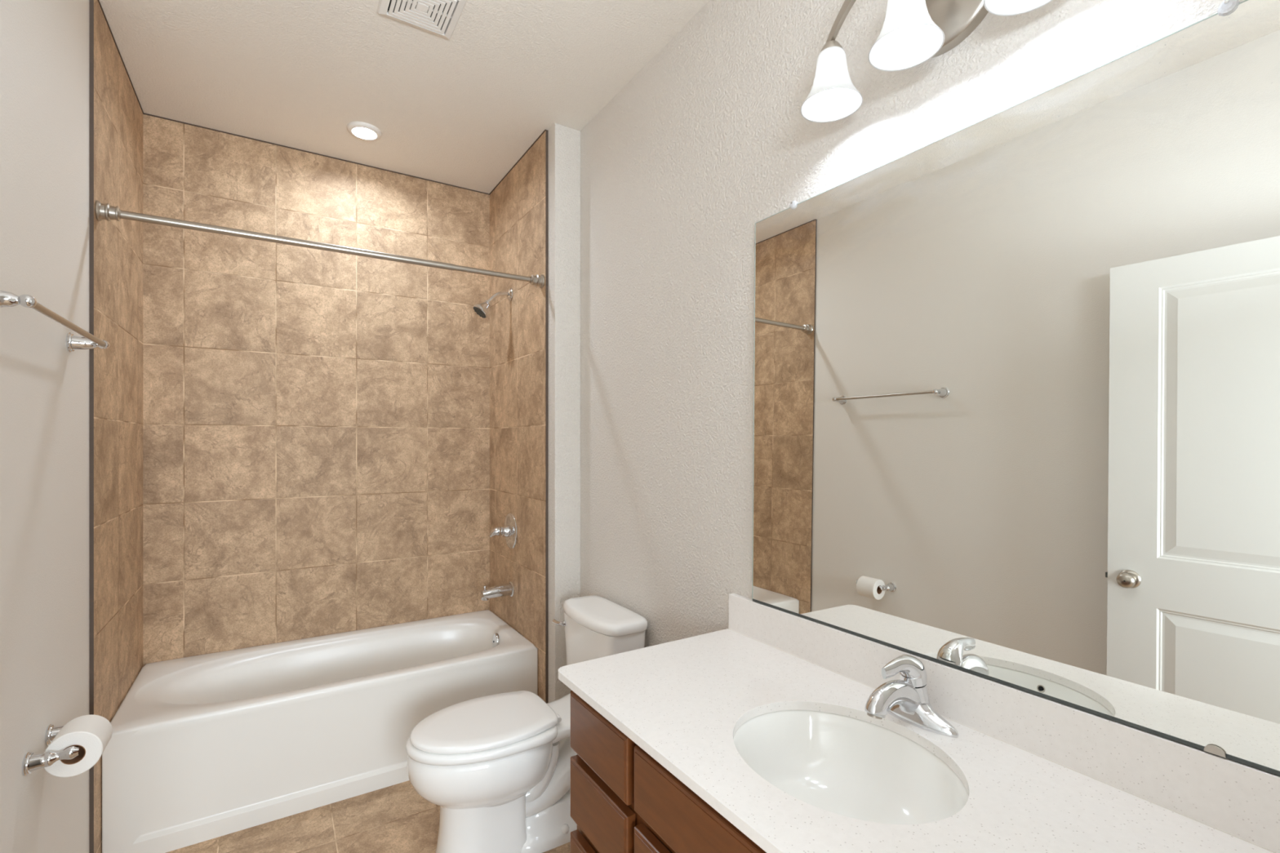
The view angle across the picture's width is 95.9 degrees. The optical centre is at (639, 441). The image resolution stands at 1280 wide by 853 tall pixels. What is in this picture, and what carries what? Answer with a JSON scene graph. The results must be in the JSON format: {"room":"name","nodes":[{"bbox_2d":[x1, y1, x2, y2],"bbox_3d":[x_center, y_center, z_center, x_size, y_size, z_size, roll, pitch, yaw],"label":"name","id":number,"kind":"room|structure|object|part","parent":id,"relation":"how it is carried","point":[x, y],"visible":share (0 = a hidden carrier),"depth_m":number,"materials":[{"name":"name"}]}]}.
{"room":"bathroom","nodes":[
{"label":"bathroom","id":0,"kind":"room"},
{"bbox_2d":[0,0,142,852],"bbox_3d":[-1.304,-0.009,1.074,0.110,2.786,3.407,0,0,-32],"label":"wall","id":1,"kind":"structure","parent":0,"point":[44,44],"depth_m":1.58,"materials":[{"name":"white paint"}]},
{"bbox_2d":[22,724,79,776],"bbox_3d":[-1.413,0.739,1.412,0.089,0.050,0.205,0,0,-32],"label":"toilet paper holder","id":2,"kind":"object","parent":1,"relation":"attached to","point":[31,762],"visible":0.52,"depth_m":1.34,"materials":[{"name":"silver metal"}]},
{"bbox_3d":[-1.385,0.739,1.338,0.041,0.038,0.038,0,0,-32],"label":"post","id":3,"kind":"part","parent":2,"relation":"part of","materials":[{"name":"silver metal"}]},
{"bbox_3d":[-1.468,0.739,1.469,0.041,0.038,0.038,0,0,-32],"label":"post","id":4,"kind":"part","parent":2,"relation":"part of","materials":[{"name":"silver metal"}]},
{"bbox_3d":[-1.358,0.738,1.355,0.057,0.034,0.032,0,0,-32],"label":"arm","id":5,"kind":"part","parent":2,"relation":"part of","materials":[{"name":"silver metal"}]},
{"bbox_2d":[44,715,112,777],"bbox_3d":[-1.387,0.749,1.426,0.106,0.106,0.105,0,0,-32],"label":"toilet paper roll","id":6,"kind":"object","parent":2,"relation":"hanging from","point":[92,734],"visible":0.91,"depth_m":1.40,"materials":[{"name":"white paper"}]},
{"bbox_2d":[0,289,109,351],"bbox_3d":[-1.389,-0.277,1.371,0.085,0.054,0.653,0,0,-32],"label":"towel bar","id":7,"kind":"object","parent":1,"relation":"attached to","point":[89,341],"visible":1,"depth_m":1.32,"materials":[{"name":"silver metal"}]},
{"bbox_3d":[-1.220,-0.277,1.123,0.034,0.033,0.033,0,0,-32],"label":"arm","id":8,"kind":"part","parent":7,"relation":"part of","materials":[{"name":"silver metal"}]},
{"bbox_2d":[17,294,36,307],"bbox_3d":[-1.203,-0.277,1.133,0.026,0.026,0.028,0,0,-32],"label":"socket","id":9,"kind":"object","parent":7,"relation":"attached to","point":[24,300],"depth_m":1.13,"materials":[{"name":"silver metal"}]},
{"bbox_3d":[-1.561,-0.277,1.616,0.041,0.042,0.042,0,0,-32],"label":"post","id":10,"kind":"part","parent":7,"relation":"part of","materials":[{"name":"silver metal"}]},
{"bbox_3d":[-1.540,-0.277,1.629,0.034,0.033,0.033,0,0,-32],"label":"arm","id":11,"kind":"part","parent":7,"relation":"part of","materials":[{"name":"silver metal"}]},
{"bbox_2d":[97,340,109,349],"bbox_3d":[-1.524,-0.277,1.639,0.026,0.026,0.028,0,0,-32],"label":"socket","id":12,"kind":"object","parent":7,"relation":"attached to","point":[106,345],"depth_m":1.63,"materials":[{"name":"silver metal"}]},
{"bbox_2d":[94,200,545,288],"bbox_3d":[-1.077,-0.729,2.218,1.500,0.062,0.062,0,0,-32],"label":"shower curtain rod","id":13,"kind":"object","parent":1,"relation":"attached to","point":[102,211],"visible":1,"depth_m":2.08,"materials":[{"name":"silver metal"}]},
{"bbox_3d":[-1.235,-0.729,2.118,1.085,0.026,0.026,0,0,-32],"label":"rod","id":14,"kind":"part","parent":13,"relation":"part of","materials":[{"name":"silver metal"}]},
{"bbox_2d":[142,114,489,666],"bbox_3d":[-1.456,-0.009,2.935,1.648,2.786,0.100,0,0,-32],"label":"wall","id":15,"kind":"structure","parent":0,"point":[316,423],"depth_m":2.78,"materials":[{"name":"tile"}]},
{"bbox_2d":[97,0,545,195],"bbox_3d":[-1.270,-1.399,2.523,1.504,0.005,0.799,0,0,-32],"label":"trim","id":16,"kind":"structure","parent":15,"relation":"attached to","point":[98,0],"depth_m":2.69,"materials":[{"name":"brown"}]},
{"bbox_2d":[165,780,570,852],"bbox_3d":[-0.263,1.409,0.775,2.148,0.050,5.027,0,0,-32],"label":"floor","id":17,"kind":"structure","parent":0,"point":[393,819],"depth_m":2.05,"materials":[{"name":"tile"}]},
{"bbox_2d":[102,609,537,852],"bbox_3d":[-1.292,1.163,2.557,1.496,0.442,0.712,0,0,-32],"label":"bathtub","id":18,"kind":"object","parent":17,"relation":"on","point":[202,748],"visible":0.85,"depth_m":2.22,"materials":[{"name":"white ceramic"}]},
{"bbox_2d":[110,609,536,738],"bbox_3d":[-1.292,1.120,2.558,1.496,0.356,0.710,0,0,-32],"label":"basin","id":19,"kind":"object","parent":18,"relation":"in","point":[377,682],"depth_m":2.43,"materials":[{"name":"white ceramic"}]},
{"bbox_3d":[-0.720,0.994,2.871,0.023,0.079,0.079,0,0,-32],"label":"overflow plate","id":20,"kind":"part","parent":18,"relation":"part of","materials":[{"name":"silver metal"}]},
{"bbox_2d":[405,595,647,852],"bbox_3d":[-0.403,1.017,2.044,0.801,0.759,0.427,0,0,-32],"label":"toilet","id":21,"kind":"object","parent":17,"relation":"on","point":[496,767],"visible":0.78,"depth_m":1.91,"materials":[{"name":"white ceramic"}]},
{"bbox_3d":[-0.539,1.095,1.957,0.472,0.198,0.368,0,0,-32],"label":"bowl","id":22,"kind":"part","parent":21,"relation":"part of","materials":[{"name":"white ceramic"}]},
{"bbox_3d":[-0.543,0.979,1.955,0.467,0.029,0.372,0,0,-32],"label":"seat","id":23,"kind":"part","parent":21,"relation":"part of","materials":[{"name":"white plastic"}]},
{"bbox_3d":[-0.533,0.951,1.961,0.467,0.022,0.356,0,0,-32],"label":"lid","id":24,"kind":"part","parent":21,"relation":"part of","materials":[{"name":"white plastic"}]},
{"bbox_3d":[-0.326,0.722,2.301,0.023,0.019,0.061,0,0,-41],"label":"lever arm","id":25,"kind":"part","parent":21,"relation":"part of","materials":[{"name":"silver metal"}]},
{"bbox_3d":[-0.301,0.719,2.286,0.018,0.024,0.024,0,0,-32],"label":"flush lever","id":26,"kind":"part","parent":21,"relation":"part of","materials":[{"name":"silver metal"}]},
{"bbox_3d":[-0.148,0.829,2.205,0.175,0.302,0.400,0,0,-32],"label":"tank","id":27,"kind":"part","parent":21,"relation":"part of","materials":[{"name":"white ceramic"}]},
{"bbox_3d":[-0.151,0.659,2.204,0.203,0.043,0.426,0,0,-32],"label":"tank lid","id":28,"kind":"part","parent":21,"relation":"part of","materials":[{"name":"white ceramic"}]},
{"bbox_2d":[570,690,766,852],"bbox_3d":[0.399,0.981,1.015,0.573,0.808,1.243,0,0,-32],"label":"vanity cabinet","id":29,"kind":"object","parent":17,"relation":"on","point":[623,800],"visible":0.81,"depth_m":1.16,"materials":[{"name":"brown wood"}]},
{"bbox_3d":[-0.089,0.999,1.271,0.022,0.134,0.263,0,0,-32],"label":"drawer","id":30,"kind":"part","parent":29,"relation":"part of","materials":[{"name":"brown wood"}]},
{"bbox_3d":[-0.089,0.823,1.271,0.022,0.142,0.263,0,0,-32],"label":"drawer","id":31,"kind":"part","parent":29,"relation":"part of","materials":[{"name":"brown wood"}]},
{"bbox_3d":[-0.089,0.662,1.271,0.022,0.135,0.263,0,0,-32],"label":"drawer","id":32,"kind":"part","parent":29,"relation":"part of","materials":[{"name":"brown wood"}]},
{"bbox_3d":[0.192,0.928,0.873,0.018,0.703,1.225,0,0,-32],"label":"frame","id":33,"kind":"part","parent":29,"relation":"part of","materials":[{"name":"brown wood"}]},
{"bbox_3d":[0.069,0.995,1.022,0.022,0.478,0.276,0,0,-32],"label":"door","id":34,"kind":"part","parent":29,"relation":"part of","materials":[{"name":"brown wood"}]},
{"bbox_2d":[558,592,1279,852],"bbox_3d":[0.381,0.515,1.033,0.583,0.123,1.292,0,0,-32],"label":"countertop","id":35,"kind":"structure","parent":29,"relation":"on","point":[1037,774],"depth_m":0.97,"materials":[{"name":"stone"}]},
{"bbox_2d":[733,710,968,824],"bbox_3d":[0.362,0.646,1.040,0.397,0.140,0.455,0,0,-32],"label":"sink","id":36,"kind":"object","parent":35,"relation":"in","point":[842,765],"visible":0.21,"depth_m":1.16,"materials":[{"name":"white ceramic"}]},
{"bbox_2d":[864,654,958,737],"bbox_3d":[0.511,0.490,1.158,0.177,0.135,0.156,0,0,-4],"label":"faucet","id":37,"kind":"object","parent":35,"relation":"on","point":[906,699],"visible":1,"depth_m":1.12,"materials":[{"name":"silver metal"}]},
{"bbox_3d":[0.500,0.506,1.128,0.168,0.083,0.044,0,0,-32],"label":"spout","id":38,"kind":"part","parent":37,"relation":"part of","materials":[{"name":"silver metal"}]},
{"bbox_3d":[0.519,0.454,1.140,0.122,0.062,0.050,0,0,-32],"label":"handle","id":39,"kind":"part","parent":37,"relation":"part of","materials":[{"name":"silver metal"}]},
{"bbox_2d":[99,0,709,193],"bbox_3d":[-0.263,-1.427,0.775,2.148,0.050,5.027,0,0,-32],"label":"ceiling","id":40,"kind":"structure","parent":0,"point":[460,110],"depth_m":2.17,"materials":[{"name":"white paint"}]},
{"bbox_2d":[346,121,382,140],"bbox_3d":[-1.238,-1.393,2.593,0.142,0.016,0.142,0,0,-32],"label":"recessed light","id":41,"kind":"object","parent":40,"relation":"in","point":[361,130],"visible":1,"depth_m":2.59,"materials":[{"name":"white glass"}]},
{"bbox_2d":[377,0,466,39],"bbox_3d":[-0.694,-1.392,1.838,0.233,0.019,0.233,0,0,-32],"label":"ceiling vent","id":42,"kind":"object","parent":40,"relation":"in","point":[433,16],"visible":1,"depth_m":1.86,"materials":[{"name":"white"}]},
{"bbox_3d":[-0.694,-1.387,1.838,0.034,0.009,0.034,0,0,-32],"label":"plate","id":43,"kind":"part","parent":42,"relation":"part of","materials":[{"name":"white plastic"}]},
{"bbox_2d":[489,123,580,703],"bbox_3d":[-0.562,-0.009,2.935,0.138,2.786,0.883,0,0,-32],"label":"wall","id":44,"kind":"structure","parent":0,"point":[519,203],"depth_m":2.65,"materials":[{"name":"tile"}]},
{"bbox_2d":[473,287,513,318],"bbox_3d":[-0.745,-0.707,2.916,0.193,0.171,0.085,0,0,-32],"label":"sprayer","id":45,"kind":"object","parent":44,"relation":"attached to","point":[482,309],"visible":1,"depth_m":2.89,"materials":[{"name":"silver metal"}]},
{"bbox_3d":[-0.716,-0.734,2.935,0.124,0.073,0.022,0,0,-32],"label":"arm","id":46,"kind":"part","parent":45,"relation":"part of","materials":[{"name":"silver metal"}]},
{"bbox_2d":[480,581,514,600],"bbox_3d":[-0.725,0.754,2.917,0.158,0.078,0.078,0,0,-32],"label":"tub spout","id":47,"kind":"object","parent":44,"relation":"attached to","point":[505,589],"visible":1,"depth_m":2.90,"materials":[{"name":"silver metal"}]},
{"bbox_2d":[480,594,488,600],"bbox_3d":[-0.775,0.773,2.885,0.039,0.038,0.037,0,0,-32],"label":"outlet","id":48,"kind":"object","parent":47,"relation":"attached to","point":[484,597],"depth_m":2.87,"materials":[{"name":"silver metal"}]},
{"bbox_2d":[489,513,517,548],"bbox_3d":[-0.709,0.457,2.933,0.112,0.182,0.182,0,0,-32],"label":"shower valve","id":49,"kind":"object","parent":44,"relation":"attached to","point":[509,530],"visible":1,"depth_m":2.92,"materials":[{"name":"silver metal"}]},
{"bbox_3d":[-0.729,0.455,2.921,0.066,0.052,0.052,0,0,-32],"label":"handle","id":50,"kind":"part","parent":49,"relation":"part of","materials":[{"name":"silver metal"}]},
{"bbox_2d":[580,0,1244,647],"bbox_3d":[0.168,-0.009,2.007,0.100,2.786,3.407,0,0,-32],"label":"wall","id":51,"kind":"structure","parent":0,"point":[711,140],"depth_m":1.82,"materials":[{"name":"white paint"}]},
{"bbox_2d":[800,0,1053,122],"bbox_3d":[0.542,-0.888,1.124,0.215,0.277,0.535,0,0,-32],"label":"vanity light","id":52,"kind":"object","parent":51,"relation":"attached to","point":[913,33],"visible":1,"depth_m":1.15,"materials":[{"name":"white glass"}]},
{"bbox_2d":[820,40,842,52],"bbox_3d":[0.427,-0.878,1.289,0.052,0.041,0.052,0,0,-32],"label":"socket","id":53,"kind":"object","parent":52,"relation":"attached to","point":[831,46],"depth_m":1.27,"materials":[{"name":"silver metal"}]},
{"bbox_3d":[0.427,-0.803,1.289,0.052,0.075,0.052,0,0,-32],"label":"bulb","id":54,"kind":"part","parent":52,"relation":"part of","materials":[{"name":"white glass"}]},
{"bbox_3d":[0.427,-0.809,1.289,0.133,0.118,0.133,0,0,-32],"label":"lamp shade","id":55,"kind":"part","parent":52,"relation":"part of","materials":[{"name":"white glass"}]},
{"bbox_3d":[0.507,-0.803,1.102,0.052,0.075,0.052,0,0,-32],"label":"bulb","id":56,"kind":"part","parent":52,"relation":"part of","materials":[{"name":"white glass"}]},
{"bbox_3d":[0.507,-0.809,1.102,0.133,0.118,0.133,0,0,-32],"label":"lamp shade","id":57,"kind":"part","parent":52,"relation":"part of","materials":[{"name":"white glass"}]},
{"bbox_3d":[0.613,-0.914,1.169,0.045,0.226,0.226,0,0,-32],"label":"wall plate","id":58,"kind":"part","parent":52,"relation":"part of","materials":[{"name":"silver metal"}]},
{"bbox_3d":[0.643,-0.809,0.950,0.133,0.118,0.133,0,0,-32],"label":"lamp shade","id":59,"kind":"part","parent":52,"relation":"part of","materials":[{"name":"white glass"}]},
{"bbox_2d":[751,0,1279,776],"bbox_3d":[0.641,-0.093,1.148,0.020,1.090,1.179,0,0,-32],"label":"wall mirror","id":60,"kind":"object","parent":51,"relation":"attached to","point":[1016,371],"visible":1,"depth_m":1.00,"materials":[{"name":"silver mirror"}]}
]}

